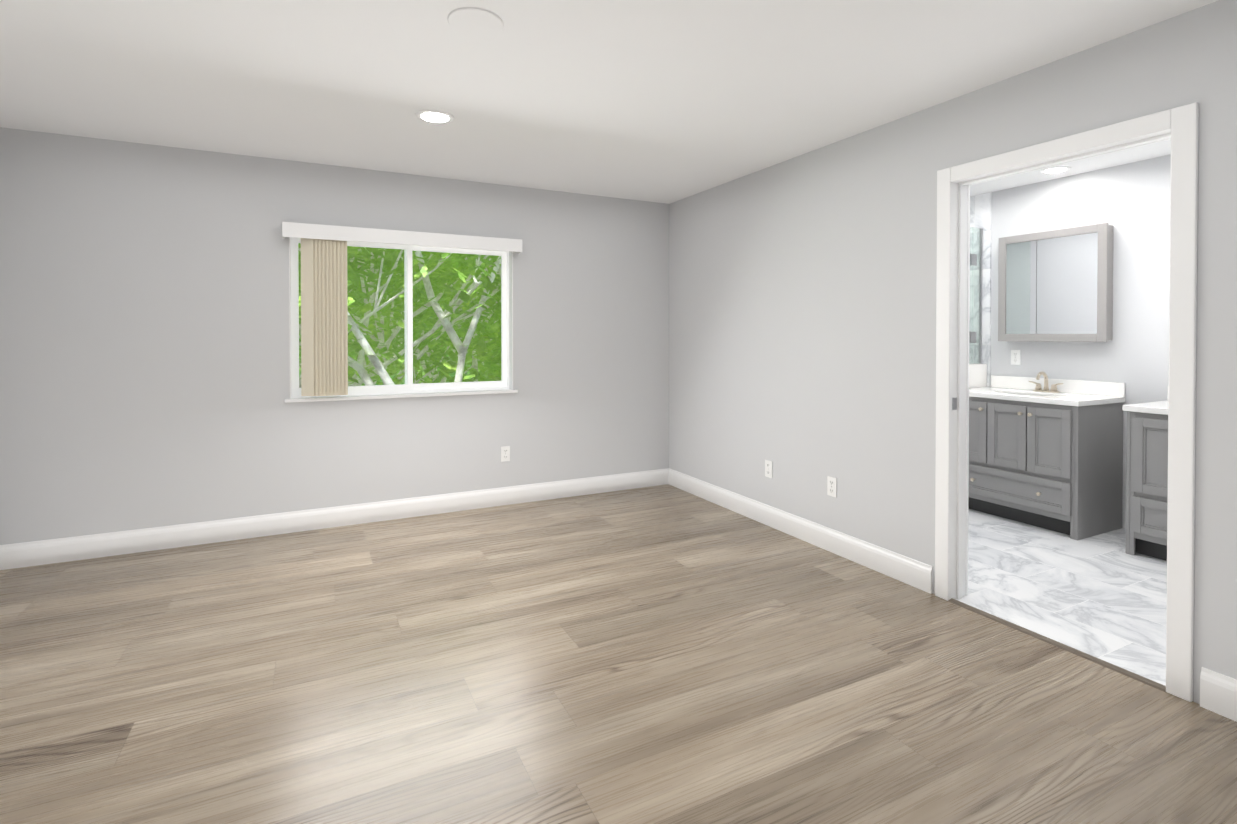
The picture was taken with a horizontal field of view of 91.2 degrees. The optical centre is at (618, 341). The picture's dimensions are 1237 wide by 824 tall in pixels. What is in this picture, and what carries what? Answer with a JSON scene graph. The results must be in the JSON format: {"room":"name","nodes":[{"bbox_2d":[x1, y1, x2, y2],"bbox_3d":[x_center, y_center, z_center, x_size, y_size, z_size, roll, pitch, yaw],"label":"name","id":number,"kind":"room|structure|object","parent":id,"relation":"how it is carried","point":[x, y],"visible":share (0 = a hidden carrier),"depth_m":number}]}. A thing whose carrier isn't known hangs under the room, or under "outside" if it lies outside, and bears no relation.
{"room":"empty bedroom","nodes":[
{"label":"empty bedroom","id":0,"kind":"room"},
{"bbox_2d":[0,127,668,544],"bbox_3d":[-0.617,0.022,4.862,6.830,2.440,0.200,0,1,-27],"label":"wall","id":1,"kind":"structure","parent":0,"point":[144,335],"depth_m":3.86},
{"bbox_2d":[0,468,667,569],"bbox_3d":[-1.484,1.181,4.317,4.320,0.135,0.015,0,1,-27],"label":"baseboard","id":2,"kind":"structure","parent":1,"relation":"attached to","point":[34,553],"depth_m":3.99},
{"bbox_2d":[289,237,512,398],"bbox_3d":[-1.500,-0.167,4.345,1.510,1.110,0.224,0,1,-27],"label":"window","id":3,"kind":"structure","parent":1,"relation":"in","point":[324,335],"depth_m":4.06},
{"bbox_2d":[285,389,517,402],"bbox_3d":[-1.492,0.381,4.334,1.570,0.022,0.082,0,1,-27],"label":"window sill","id":4,"kind":"structure","parent":1,"relation":"attached to","point":[336,398],"depth_m":4.27},
{"bbox_2d":[282,222,521,253],"bbox_3d":[-1.457,-0.724,4.265,1.590,0.095,0.094,0,1,-27],"label":"window valance","id":5,"kind":"object","parent":1,"relation":"attached to","point":[323,232],"visible":1,"depth_m":4.18},
{"bbox_2d":[501,446,509,461],"bbox_3d":[-0.863,0.855,4.629,0.070,0.115,0.008,0,1,-27],"label":"electrical outlet","id":6,"kind":"object","parent":1,"relation":"attached to","point":[505,453],"visible":1,"depth_m":4.63},
{"bbox_2d":[416,110,453,123],"bbox_3d":[-0.960,-1.176,3.171,0.196,0.007,0.195,0,1,-27],"label":"recessed light","id":7,"kind":"object","parent":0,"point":[436,116],"visible":1,"depth_m":3.15},
{"bbox_2d":[0,0,1217,203],"bbox_3d":[0.598,-1.247,2.437,6.830,0.150,5.600,0,1,-27],"label":"ceiling","id":8,"kind":"structure","parent":0,"point":[665,101],"depth_m":2.68},
{"bbox_2d":[447,7,503,36],"bbox_3d":[-0.522,-1.167,2.215,0.200,0.007,0.200,0,1,-27],"label":"ceiling plate","id":9,"kind":"object","parent":8,"relation":"attached to","point":[473,21],"visible":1,"depth_m":2.20},
{"bbox_2d":[1040,166,1070,172],"bbox_3d":[3.016,-1.187,4.183,0.172,0.007,0.172,0,1,-27],"label":"recessed light","id":10,"kind":"object","parent":8,"relation":"in","point":[1056,169],"visible":1,"depth_m":4.16},
{"bbox_2d":[0,484,1236,823],"bbox_3d":[0.598,1.317,2.464,6.430,0.100,5.200,0,1,-27],"label":"floor","id":11,"kind":"structure","parent":0,"point":[662,654],"depth_m":2.26},
{"bbox_2d":[968,372,1125,539],"bbox_3d":[2.923,0.731,4.318,0.596,1.034,0.894,0,1,-27],"label":"bathroom vanity","id":12,"kind":"object","parent":11,"relation":"on","point":[1045,452],"visible":0.81,"depth_m":4.04},
{"bbox_2d":[1122,385,1168,560],"bbox_3d":[3.369,0.768,3.434,0.596,0.978,0.632,0,1,-27],"label":"bathroom vanity","id":13,"kind":"object","parent":11,"relation":"on","point":[1146,476],"visible":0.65,"depth_m":3.50},
{"bbox_2d":[669,0,1236,703],"bbox_3d":[1.665,0.042,2.988,0.120,2.440,5.200,0,1,-27],"label":"wall","id":14,"kind":"structure","parent":0,"point":[803,322],"depth_m":3.31},
{"bbox_2d":[765,460,771,477],"bbox_3d":[1.022,0.865,4.129,0.008,0.115,0.070,0,1,-27],"label":"electrical outlet","id":15,"kind":"object","parent":14,"relation":"attached to","point":[768,468],"visible":1,"depth_m":4.12},
{"bbox_2d":[668,468,932,593],"bbox_3d":[1.011,1.182,4.147,0.015,0.135,2.484,0,1,-27],"label":"baseboard","id":16,"kind":"structure","parent":14,"relation":"attached to","point":[912,572],"depth_m":3.72},
{"bbox_2d":[827,476,836,497],"bbox_3d":[1.276,0.865,3.624,0.008,0.115,0.070,0,1,-27],"label":"electrical outlet","id":17,"kind":"object","parent":14,"relation":"attached to","point":[831,486],"visible":1,"depth_m":3.62},
{"bbox_2d":[935,102,1198,701],"bbox_3d":[1.863,0.212,2.597,0.156,2.108,0.986,0,1,-27],"label":"door frame","id":18,"kind":"structure","parent":14,"relation":"attached to","point":[1181,123],"depth_m":2.36},
{"bbox_2d":[952,397,956,409],"bbox_3d":[1.644,0.302,2.963,0.033,0.060,0.002,0,1,-27],"label":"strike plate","id":19,"kind":"structure","parent":18,"relation":"attached to","point":[954,403],"depth_m":2.96},
{"bbox_2d":[1200,667,1236,721],"bbox_3d":[2.404,1.211,1.382,0.015,0.135,1.644,0,1,-27],"label":"baseboard","id":20,"kind":"structure","parent":14,"relation":"attached to","point":[1218,692],"depth_m":2.07},
{"bbox_2d":[969,364,986,387],"bbox_3d":[2.558,0.711,4.728,0.855,1.066,0.100,0,1,-27],"label":"wall","id":21,"kind":"structure","parent":0,"point":[977,375],"depth_m":4.82},
{"bbox_2d":[969,228,982,363],"bbox_3d":[2.566,-0.370,4.721,0.833,1.091,0.026,0,1,-27],"label":"glass","id":22,"kind":"object","parent":21,"relation":"on","point":[973,262],"visible":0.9,"depth_m":4.89},
{"bbox_2d":[948,598,1166,692],"bbox_3d":[1.813,1.263,2.583,0.044,0.006,0.850,0,1,-27],"label":"threshold","id":23,"kind":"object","parent":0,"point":[1142,679],"depth_m":2.50},
{"bbox_2d":[990,154,1170,528],"bbox_3d":[3.558,0.032,3.942,0.200,2.440,5.200,0,1,-27],"label":"wall","id":24,"kind":"structure","parent":0,"point":[1130,202],"depth_m":4.08},
{"bbox_2d":[969,192,991,386],"bbox_3d":[2.635,0.016,5.535,0.014,2.440,1.525,0,1,-27],"label":"wall","id":25,"kind":"structure","parent":24,"relation":"attached to","point":[980,210],"depth_m":4.90},
{"bbox_2d":[1011,350,1020,364],"bbox_3d":[3.068,0.118,4.682,0.008,0.115,0.070,0,1,-27],"label":"outlet","id":26,"kind":"object","parent":24,"relation":"attached to","point":[1015,357],"visible":1,"depth_m":4.68},
{"bbox_2d":[998,223,1112,341],"bbox_3d":[3.152,-0.403,4.400,0.105,0.800,0.720,0,1,-27],"label":"upper cabinet","id":27,"kind":"object","parent":24,"relation":"attached to","point":[1055,285],"visible":1,"depth_m":4.33},
{"label":"outside","id":28,"kind":"structure","parent":0,"visible":0},
{"bbox_2d":[299,328,484,385],"bbox_3d":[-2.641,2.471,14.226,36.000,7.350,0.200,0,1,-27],"label":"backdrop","id":29,"kind":"structure","parent":28,"point":[450,374],"depth_m":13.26},
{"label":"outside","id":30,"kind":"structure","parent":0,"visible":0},
{"bbox_2d":[298,243,500,387],"bbox_3d":[-2.994,0.133,8.901,8.155,8.189,7.259,0,1,-27],"label":"tree","id":31,"kind":"object","parent":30,"point":[423,281],"depth_m":7.07}
]}

